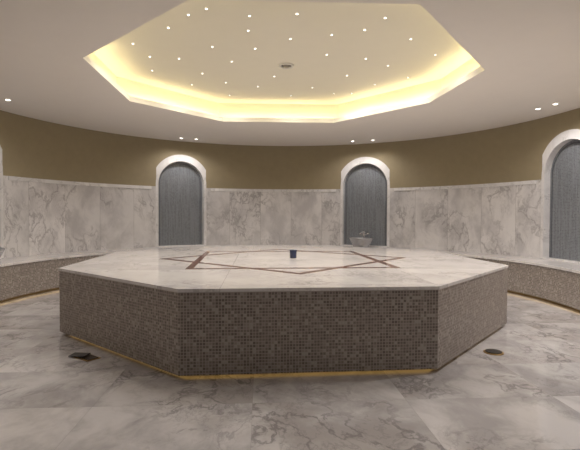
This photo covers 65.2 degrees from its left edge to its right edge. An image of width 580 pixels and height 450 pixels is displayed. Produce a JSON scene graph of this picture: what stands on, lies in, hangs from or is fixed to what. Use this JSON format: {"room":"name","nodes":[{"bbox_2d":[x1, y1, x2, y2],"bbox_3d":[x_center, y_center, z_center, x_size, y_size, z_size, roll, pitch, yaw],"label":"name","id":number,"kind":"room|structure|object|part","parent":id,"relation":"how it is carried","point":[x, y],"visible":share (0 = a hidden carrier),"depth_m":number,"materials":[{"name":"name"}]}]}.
{"room":"spa","nodes":[
{"label":"spa","id":0,"kind":"room"},
{"bbox_2d":[0,110,2,164],"bbox_3d":[-3.955,-1.127,5.666,0.031,0.822,0.980,0,1,5],"label":"wall","id":1,"kind":"structure","parent":0,"point":[1,114],"depth_m":6.13,"materials":[{"name":"paint"}]},
{"bbox_2d":[0,146,3,258],"bbox_3d":[-3.998,-0.409,5.685,0.110,1.745,1.130,0,1,5],"label":"arched niche","id":2,"kind":"object","parent":1,"relation":"attached to","point":[1,165],"visible":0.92,"depth_m":6.14,"materials":[{"name":"stone"}]},
{"bbox_2d":[2,111,155,257],"bbox_3d":[-3.289,-0.330,7.346,0.232,2.482,2.639,1,1,32],"label":"wall","id":3,"kind":"structure","parent":0,"point":[39,218],"depth_m":7.28,"materials":[{"name":"stone"}]},
{"bbox_2d":[8,176,151,188],"bbox_3d":[-3.294,-0.669,7.343,0.215,0.055,2.481,1,1,32],"label":"trim","id":4,"kind":"structure","parent":3,"relation":"attached to","point":[9,177],"depth_m":7.26,"materials":[{"name":"stone"}]},
{"bbox_2d":[156,139,205,169],"bbox_3d":[-2.066,-1.183,8.642,0.980,0.822,0.031,0,1,-30],"label":"wall","id":5,"kind":"structure","parent":0,"point":[164,148],"depth_m":8.64,"materials":[{"name":"paint"}]},
{"bbox_2d":[156,155,205,246],"bbox_3d":[-2.089,-0.465,8.692,1.130,1.745,0.110,0,1,-30],"label":"arched niche","id":6,"kind":"object","parent":5,"relation":"attached to","point":[180,179],"visible":0.92,"depth_m":8.72,"materials":[{"name":"stone"}]},
{"bbox_3d":[-2.091,0.397,8.706,0.880,0.019,0.100,0,1,-30],"label":"sill","id":7,"kind":"part","parent":6,"relation":"part of","materials":[{"name":"stone"}]},
{"bbox_2d":[206,143,340,245],"bbox_3d":[-0.325,-0.354,9.078,2.647,2.482,0.246,0,1,-4],"label":"wall","id":8,"kind":"structure","parent":0,"point":[232,217],"depth_m":9.14,"materials":[{"name":"stone"}]},
{"bbox_2d":[211,188,335,191],"bbox_3d":[-0.323,-0.694,9.079,2.489,0.055,0.228,0,1,-4],"label":"trim","id":9,"kind":"structure","parent":8,"relation":"attached to","point":[212,189],"depth_m":9.14,"materials":[{"name":"stone"}]},
{"bbox_2d":[0,289,579,449],"bbox_3d":[0.033,1.000,3.909,9.200,0.001,12.100,0,1,-4],"label":"floor","id":10,"kind":"structure","parent":0,"point":[527,397],"depth_m":2.65,"materials":[{"name":"stone"}]},
{"bbox_2d":[68,352,100,361],"bbox_3d":[-1.559,0.987,3.430,0.227,0.032,0.141,1,2,36],"label":"floor drain","id":11,"kind":"object","parent":10,"relation":"on","point":[86,357],"visible":1,"depth_m":3.41,"materials":[{"name":"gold metal"}]},
{"bbox_3d":[-1.539,1.000,3.435,0.200,0.005,0.110,1,2,36],"label":"frame","id":12,"kind":"part","parent":11,"relation":"part of","materials":[{"name":"gold metal"}]},
{"bbox_2d":[58,245,507,375],"bbox_3d":[-0.048,0.672,5.150,4.290,0.602,4.290,0,1,-4],"label":"platform","id":13,"kind":"object","parent":10,"relation":"on","point":[224,309],"visible":1,"depth_m":3.14,"materials":[{"name":"tile"}]},
{"bbox_2d":[290,249,296,257],"bbox_3d":[0.036,0.323,5.118,0.083,0.096,0.083,0,1,-4],"label":"candle cup","id":14,"kind":"object","parent":13,"relation":"on","point":[293,252],"visible":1,"depth_m":5.08,"materials":[{"name":"blue glass"}]},
{"bbox_2d":[0,245,579,310],"bbox_3d":[-0.145,0.719,5.743,7.747,0.480,6.967,0,1,-4],"label":"bench","id":15,"kind":"object","parent":10,"relation":"on","point":[554,281],"visible":0.38,"depth_m":6.00,"materials":[{"name":"stone"}]},
{"bbox_2d":[0,247,4,256],"bbox_3d":[-3.729,0.318,5.494,0.479,0.300,0.449,0,1,2],"label":"basin","id":16,"kind":"object","parent":15,"relation":"on","point":[2,249],"visible":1,"depth_m":5.54,"materials":[{"name":"white stone"}]},
{"bbox_3d":[-0.144,0.494,5.738,7.747,0.030,6.967,0,1,-4],"label":"seat","id":17,"kind":"part","parent":15,"relation":"part of","materials":[{"name":"stone"}]},
{"bbox_2d":[349,231,372,246],"bbox_3d":[1.353,0.273,8.603,0.449,0.300,0.479,1,1,24],"label":"basin","id":18,"kind":"object","parent":15,"relation":"on","point":[364,241],"visible":0.94,"depth_m":8.45,"materials":[{"name":"white stone"}]},
{"bbox_3d":[1.346,0.331,8.591,0.449,0.185,0.449,1,1,24],"label":"bowl","id":19,"kind":"part","parent":18,"relation":"part of","materials":[{"name":"white stone"}]},
{"bbox_2d":[483,349,503,354],"bbox_3d":[1.616,1.005,3.602,0.150,0.014,0.150,0,1,-4],"label":"floor drain","id":20,"kind":"object","parent":10,"relation":"on","point":[487,351],"visible":1,"depth_m":3.58,"materials":[{"name":"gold metal"}]},
{"bbox_2d":[0,0,579,145],"bbox_3d":[0.001,-1.496,4.504,15.891,0.001,15.891,0,1,-4],"label":"ceiling","id":21,"kind":"structure","parent":0,"point":[528,51],"depth_m":4.58,"materials":[{"name":"paint"}]},
{"bbox_2d":[83,0,483,122],"bbox_3d":[-0.047,-1.664,4.899,4.117,0.318,4.285,0,1,-4],"label":"recessed ceiling","id":22,"kind":"structure","parent":21,"relation":"attached to","point":[224,26],"depth_m":5.02,"materials":[{"name":"paint"}]},
{"bbox_2d":[278,63,293,68],"bbox_3d":[-0.043,-1.819,5.196,0.180,0.018,0.180,0,1,-4],"label":"ceiling vent","id":23,"kind":"object","parent":22,"relation":"attached to","point":[281,65],"visible":1,"depth_m":5.18,"materials":[{"name":"metal"}]},
{"bbox_2d":[341,142,389,170],"bbox_3d":[1.462,-1.172,8.838,0.980,0.822,0.031,1,1,24],"label":"wall","id":24,"kind":"structure","parent":0,"point":[380,151],"depth_m":8.84,"materials":[{"name":"paint"}]},
{"bbox_2d":[340,157,389,246],"bbox_3d":[1.475,-0.454,8.891,1.130,1.745,0.110,1,1,24],"label":"arched niche","id":25,"kind":"object","parent":24,"relation":"attached to","point":[365,181],"visible":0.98,"depth_m":8.92,"materials":[{"name":"stone"}]},
{"bbox_3d":[1.469,0.408,8.905,0.880,0.019,0.100,1,1,24],"label":"sill","id":26,"kind":"part","parent":25,"relation":"part of","materials":[{"name":"stone"}]},
{"bbox_2d":[389,118,541,257],"bbox_3d":[2.841,-0.310,7.639,0.250,2.482,2.741,-1,2,-38],"label":"wall","id":27,"kind":"structure","parent":0,"point":[503,220],"depth_m":7.60,"materials":[{"name":"stone"}]},
{"bbox_2d":[394,180,536,190],"bbox_3d":[2.849,-0.649,7.637,0.232,0.055,2.584,-1,2,-38],"label":"trim","id":28,"kind":"structure","parent":27,"relation":"attached to","point":[529,181],"depth_m":7.58,"materials":[{"name":"stone"}]},
{"bbox_2d":[542,108,579,154],"bbox_3d":[3.690,-1.101,5.984,0.031,0.822,0.980,0,1,-10],"label":"wall","id":29,"kind":"structure","parent":0,"point":[552,126],"depth_m":6.21,"materials":[{"name":"paint"}]},
{"bbox_2d":[540,129,579,263],"bbox_3d":[3.727,-0.383,6.006,0.110,1.745,1.130,0,1,-10],"label":"arched niche","id":30,"kind":"object","parent":29,"relation":"attached to","point":[560,179],"visible":1,"depth_m":6.22,"materials":[{"name":"stone"}]},
{"bbox_3d":[3.718,0.479,6.024,0.100,0.019,0.880,0,1,-10],"label":"sill","id":31,"kind":"part","parent":30,"relation":"part of","materials":[{"name":"stone"}]}
]}

